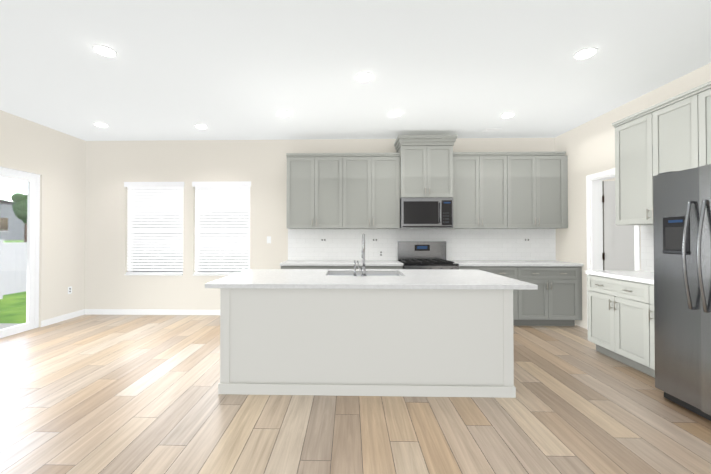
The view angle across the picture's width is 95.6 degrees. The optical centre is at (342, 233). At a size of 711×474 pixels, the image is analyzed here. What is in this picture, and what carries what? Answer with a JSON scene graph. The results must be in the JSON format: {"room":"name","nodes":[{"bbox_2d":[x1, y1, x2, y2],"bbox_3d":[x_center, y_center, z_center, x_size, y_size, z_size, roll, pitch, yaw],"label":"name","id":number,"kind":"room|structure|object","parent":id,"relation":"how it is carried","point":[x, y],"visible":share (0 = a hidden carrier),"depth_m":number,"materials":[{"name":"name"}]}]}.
{"room":"kitchen","nodes":[
{"label":"kitchen","id":0,"kind":"room"},
{"bbox_2d":[0,110,85,326],"bbox_3d":[-4.568,0.358,1.009,0.150,3.960,8.977,0,-1,1],"label":"wall","id":1,"kind":"structure","parent":0,"point":[55,159],"depth_m":4.94,"materials":[{"name":"beige paint"}]},
{"bbox_2d":[0,167,39,337],"bbox_3d":[-4.498,0.247,3.296,0.120,2.230,2.847,0,-1,1],"label":"door frame","id":2,"kind":"structure","parent":1,"relation":"attached to","point":[32,180],"depth_m":4.61,"materials":[{"name":"white plastic"}]},
{"bbox_2d":[41,309,84,326],"bbox_3d":[-4.485,1.292,0.998,0.014,0.092,8.976,0,-1,1],"label":"baseboard","id":3,"kind":"structure","parent":1,"relation":"attached to","point":[50,321],"depth_m":5.05,"materials":[{"name":"white wood"}]},
{"bbox_2d":[85,138,614,309],"bbox_3d":[0.442,-0.097,5.459,9.954,2.960,0.150,0,-1,1],"label":"wall","id":4,"kind":"structure","parent":0,"point":[112,167],"depth_m":5.46,"materials":[{"name":"beige paint"}]},
{"bbox_2d":[85,309,219,314],"bbox_3d":[-2.642,1.337,5.436,3.460,0.092,0.014,0,-1,1],"label":"baseboard","id":5,"kind":"structure","parent":4,"relation":"attached to","point":[143,312],"depth_m":5.45,"materials":[{"name":"white wood"}]},
{"bbox_2d":[124,182,183,275],"bbox_3d":[-3.190,-0.075,5.536,1.032,1.588,0.167,0,-1,1],"label":"window blind","id":6,"kind":"structure","parent":4,"relation":"in","point":[155,230],"depth_m":5.51,"materials":[{"name":"white plastic"}]},
{"bbox_2d":[192,181,250,275],"bbox_3d":[-2.035,-0.075,5.508,1.002,1.588,0.167,0,-1,1],"label":"window blind","id":7,"kind":"structure","parent":4,"relation":"in","point":[222,231],"depth_m":5.48,"materials":[{"name":"white plastic"}]},
{"bbox_2d":[286,153,341,228],"bbox_3d":[-0.431,-0.664,5.230,0.891,1.180,0.355,0,-1,1],"label":"upper cabinet","id":8,"kind":"object","parent":4,"relation":"attached to","point":[314,180],"depth_m":5.09,"materials":[{"name":"grey paint"}]},
{"bbox_2d":[342,151,399,228],"bbox_3d":[0.462,-0.664,5.209,0.897,1.180,0.355,0,-1,1],"label":"upper cabinet","id":9,"kind":"object","parent":4,"relation":"attached to","point":[370,200],"depth_m":5.07,"materials":[{"name":"grey paint"}]},
{"bbox_2d":[288,228,555,259],"bbox_3d":[1.302,0.039,5.360,4.430,0.824,0.002,0,-1,1],"label":"backsplash","id":10,"kind":"structure","parent":4,"relation":"attached to","point":[461,244],"depth_m":5.36,"materials":[{"name":"tile"}]},
{"bbox_2d":[398,139,453,198],"bbox_3d":[1.313,-0.972,5.167,0.800,0.855,0.403,0,-1,1],"label":"upper cabinet","id":11,"kind":"object","parent":4,"relation":"attached to","point":[425,170],"depth_m":4.97,"materials":[{"name":"grey paint"}]},
{"bbox_2d":[398,198,452,228],"bbox_3d":[1.312,-0.311,5.131,0.794,0.463,0.461,0,-1,1],"label":"microwave","id":12,"kind":"object","parent":11,"relation":"attached to","point":[426,212],"visible":0.98,"depth_m":4.95,"materials":[{"name":"grey"}]},
{"bbox_2d":[446,152,509,228],"bbox_3d":[2.145,-0.665,5.169,0.857,1.180,0.356,0,-1,1],"label":"upper cabinet","id":13,"kind":"object","parent":4,"relation":"attached to","point":[506,190],"depth_m":5.02,"materials":[{"name":"grey paint"}]},
{"bbox_2d":[523,238,530,241],"bbox_3d":[3.047,0.112,5.313,0.115,0.070,0.007,0,-1,1],"label":"outlet","id":14,"kind":"object","parent":4,"relation":"attached to","point":[524,239],"depth_m":5.31,"materials":[{"name":"white plastic"}]},
{"bbox_2d":[510,152,567,228],"bbox_3d":[3.042,-0.665,5.147,0.937,1.180,0.356,0,-1,1],"label":"upper cabinet","id":15,"kind":"object","parent":4,"relation":"attached to","point":[538,180],"depth_m":5.00,"materials":[{"name":"grey paint"}]},
{"bbox_2d":[0,315,710,473],"bbox_3d":[0.333,1.397,0.881,9.954,0.120,9.277,0,-1,1],"label":"floor","id":16,"kind":"structure","parent":0,"point":[110,394],"depth_m":2.35,"materials":[{"name":"beige wood"}]},
{"bbox_2d":[281,268,343,268],"bbox_3d":[-0.449,0.935,5.083,0.919,0.893,0.619,0,-1,1],"label":"base cabinet","id":17,"kind":"object","parent":16,"relation":"on","point":[281,268],"depth_m":4.78,"materials":[{"name":"grey paint"}]},
{"bbox_2d":[280,260,402,267],"bbox_3d":[-0.007,0.468,5.070,1.828,0.039,0.632,0,-1,1],"label":"countertop","id":18,"kind":"structure","parent":17,"relation":"on","point":[289,263],"depth_m":4.78,"materials":[{"name":"white stone"}]},
{"bbox_2d":[218,290,515,397],"bbox_3d":[0.206,0.916,3.283,2.474,0.894,1.198,0,-1,1],"label":"kitchen island","id":19,"kind":"object","parent":16,"relation":"on","point":[363,331],"depth_m":2.70,"materials":[{"name":"white paint"}]},
{"bbox_2d":[205,270,536,289],"bbox_3d":[0.239,0.450,3.288,2.766,0.039,1.229,0,-1,1],"label":"island countertop","id":20,"kind":"structure","parent":19,"relation":"on","point":[248,279],"depth_m":2.84,"materials":[{"name":"white stone"}]},
{"bbox_2d":[353,234,368,277],"bbox_3d":[0.177,0.219,3.298,0.138,0.424,0.225,0,-1,1],"label":"faucet","id":21,"kind":"object","parent":20,"relation":"on","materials":[{"name":"silver metal"}]},
{"bbox_2d":[328,274,400,275],"bbox_3d":[0.243,0.590,3.509,0.835,0.238,0.486,0,-1,1],"label":"sink","id":22,"kind":"object","parent":20,"relation":"in","point":[328,274],"depth_m":3.74,"materials":[{"name":"silver metal"}]},
{"bbox_2d":[344,268,402,268],"bbox_3d":[0.459,0.934,5.062,0.897,0.893,0.619,0,-1,1],"label":"base cabinet","id":23,"kind":"object","parent":16,"relation":"on","point":[344,268],"depth_m":4.75,"materials":[{"name":"grey paint"}]},
{"bbox_2d":[398,241,458,268],"bbox_3d":[1.308,0.756,4.983,0.788,1.245,0.730,0,-1,1],"label":"range","id":24,"kind":"object","parent":16,"relation":"on","point":[421,254],"visible":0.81,"depth_m":5.29,"materials":[{"name":"grey metal"}]},
{"bbox_2d":[459,264,519,325],"bbox_3d":[2.144,0.934,5.021,0.862,0.892,0.618,0,-1,1],"label":"base cabinet","id":25,"kind":"object","parent":16,"relation":"on","point":[514,273],"depth_m":4.71,"materials":[{"name":"grey paint"}]},
{"bbox_2d":[520,268,581,325],"bbox_3d":[3.041,0.934,4.999,0.932,0.892,0.618,0,-1,1],"label":"base cabinet","id":26,"kind":"object","parent":16,"relation":"on","point":[555,299],"depth_m":4.70,"materials":[{"name":"grey paint"}]},
{"bbox_2d":[449,260,582,267],"bbox_3d":[2.610,0.468,5.007,1.794,0.039,0.632,0,-1,1],"label":"countertop","id":27,"kind":"structure","parent":26,"relation":"on","point":[463,263],"depth_m":4.73,"materials":[{"name":"white stone"}]},
{"bbox_2d":[586,270,654,377],"bbox_3d":[3.138,0.896,3.216,0.651,0.930,1.080,0,-1,1],"label":"base cabinet","id":28,"kind":"object","parent":16,"relation":"on","point":[620,309],"visible":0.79,"depth_m":3.28,"materials":[{"name":"white paint"}]},
{"bbox_2d":[586,270,653,283],"bbox_3d":[3.148,0.450,3.221,0.632,0.039,1.080,0,-1,1],"label":"countertop","id":29,"kind":"structure","parent":28,"relation":"on","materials":[{"name":"stone"}]},
{"bbox_2d":[653,164,710,420],"bbox_3d":[2.945,0.428,2.212,0.894,1.845,0.907,0,-1,1],"label":"fridge","id":30,"kind":"object","parent":16,"relation":"on","point":[682,255],"visible":1,"depth_m":2.43,"materials":[{"name":"grey metal"}]},
{"bbox_2d":[0,0,710,140],"bbox_3d":[0.333,-1.683,0.912,9.954,0.120,9.277,0,-1,1],"label":"ceiling","id":31,"kind":"structure","parent":0,"point":[219,69],"depth_m":3.06,"materials":[{"name":"white paint"}]},
{"bbox_2d":[94,123,107,126],"bbox_3d":[-3.520,-1.573,4.706,0.176,0.020,0.176,0,-1,1],"label":"recessed light","id":32,"kind":"object","parent":31,"relation":"in","point":[101,124],"visible":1,"depth_m":4.68,"materials":[{"name":"white"}]},
{"bbox_2d":[92,45,116,56],"bbox_3d":[-2.085,-1.592,2.832,0.176,0.020,0.176,0,-1,1],"label":"recessed light","id":33,"kind":"object","parent":31,"relation":"in","point":[104,50],"visible":1,"depth_m":2.81,"materials":[{"name":"white plastic"}]},
{"bbox_2d":[195,124,206,128],"bbox_3d":[-2.088,-1.573,4.772,0.176,0.020,0.176,0,-1,1],"label":"recessed light","id":34,"kind":"object","parent":31,"relation":"in","point":[200,126],"visible":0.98,"depth_m":4.74,"materials":[{"name":"white plastic"}]},
{"bbox_2d":[277,111,290,115],"bbox_3d":[-0.770,-1.578,4.270,0.176,0.020,0.176,0,-1,1],"label":"recessed light","id":35,"kind":"object","parent":31,"relation":"in","point":[283,113],"visible":1,"depth_m":4.24,"materials":[{"name":"white"}]},
{"bbox_2d":[356,72,372,80],"bbox_3d":[0.227,-1.588,3.286,0.176,0.020,0.176,0,-1,1],"label":"recessed light","id":36,"kind":"object","parent":31,"relation":"in","point":[364,76],"visible":0.98,"depth_m":3.25,"materials":[{"name":"white plastic"}]},
{"bbox_2d":[389,111,401,115],"bbox_3d":[0.711,-1.578,4.275,0.176,0.020,0.176,0,-1,1],"label":"recessed light","id":37,"kind":"object","parent":31,"relation":"in","point":[395,113],"visible":0.98,"depth_m":4.24,"materials":[{"name":"white plastic"}]},
{"bbox_2d":[500,112,514,117],"bbox_3d":[2.222,-1.577,4.329,0.176,0.020,0.176,0,-1,1],"label":"recessed light","id":38,"kind":"object","parent":31,"relation":"in","point":[507,115],"visible":0.98,"depth_m":4.30,"materials":[{"name":"white plastic"}]},
{"bbox_2d":[573,47,597,58],"bbox_3d":[2.167,-1.592,2.870,0.176,0.020,0.176,0,-1,1],"label":"recessed light","id":39,"kind":"object","parent":31,"relation":"in","point":[585,53],"visible":1,"depth_m":2.84,"materials":[{"name":"white plastic"}]},
{"bbox_2d":[555,63,710,328],"bbox_3d":[3.484,0.356,0.816,0.150,3.960,8.977,0,-1,1],"label":"wall","id":40,"kind":"structure","parent":0,"point":[588,147],"depth_m":4.63,"materials":[{"name":"beige paint"}]},
{"bbox_2d":[586,168,639,329],"bbox_3d":[3.558,0.273,4.173,0.168,2.194,0.834,0,-1,1],"label":"door frame","id":41,"kind":"structure","parent":40,"relation":"attached to","point":[596,225],"depth_m":4.51,"materials":[{"name":"white"}]},
{"bbox_2d":[641,225,653,271],"bbox_3d":[3.465,0.018,3.217,0.002,0.824,1.070,0,-1,1],"label":"backsplash","id":42,"kind":"structure","parent":40,"relation":"attached to","point":[647,247],"depth_m":3.67,"materials":[{"name":"tile"}]},
{"bbox_2d":[612,89,691,224],"bbox_3d":[3.288,-0.684,3.269,0.356,1.180,0.890,0,-1,1],"label":"upper cabinet","id":43,"kind":"object","parent":40,"relation":"attached to","point":[672,134],"depth_m":3.31,"materials":[{"name":"grey paint"}]},
{"bbox_2d":[692,81,710,167],"bbox_3d":[3.264,-0.694,2.274,0.356,1.180,1.100,0,-1,1],"label":"upper cabinet","id":44,"kind":"object","parent":40,"relation":"attached to","point":[701,95],"depth_m":2.80,"materials":[{"name":"grey paint"}]},
{"bbox_3d":[4.512,-0.111,4.072,1.750,2.960,2.427,0,-1,1],"label":"wall","id":45,"kind":"structure","parent":0,"visible":0},
{"bbox_2d":[602,181,634,270],"bbox_3d":[3.990,0.319,4.473,0.699,2.093,0.196,0,-1,1],"label":"pantry door","id":46,"kind":"structure","parent":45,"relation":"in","point":[618,249],"depth_m":4.49,"materials":[{"name":"grey paint"}]},
{"label":"outside","id":47,"kind":"structure","parent":0,"visible":0},
{"bbox_2d":[0,291,25,322],"bbox_3d":[-9.634,1.720,20.035,100.000,0.100,100.000,0,-1,1],"label":"lawn","id":48,"kind":"structure","parent":47,"point":[13,311],"depth_m":6.56,"materials":[{"name":"green plant"}]},
{"bbox_2d":[0,323,22,328],"bbox_3d":[-5.089,1.446,3.273,0.998,0.110,3.500,0,-1,1],"label":"patio slab","id":49,"kind":"object","parent":48,"relation":"on","point":[4,325],"depth_m":4.96,"materials":[{"name":"grey concrete"}]},
{"bbox_2d":[0,239,26,298],"bbox_3d":[-1.029,0.824,5.553,14.260,1.400,18.000,0,-1,1],"label":"fence","id":50,"kind":"object","parent":48,"relation":"on","point":[16,252],"depth_m":7.84,"materials":[{"name":"white plastic"}]},
{"bbox_2d":[3,240,23,242],"bbox_3d":[-41.236,1.472,49.554,65.400,1.090,72.500,0,-1,1],"label":"berm","id":51,"kind":"structure","parent":47,"point":[6,241],"depth_m":26.81,"materials":[{"name":"green plant"}]},
{"bbox_2d":[0,199,24,239],"bbox_3d":[-43.013,-1.981,33.877,14.800,5.500,10.800,1,-1,-44],"label":"house","id":52,"kind":"structure","parent":51,"relation":"on","point":[14,228],"depth_m":34.25,"materials":[{"name":"white paint"}]},
{"bbox_2d":[10,193,26,241],"bbox_3d":[-19.869,-0.940,20.333,1.523,3.146,1.530,0,-1,1],"label":"tree","id":53,"kind":"object","parent":51,"relation":"on","point":[20,208],"depth_m":19.74,"materials":[{"name":"green plant"}]}
]}

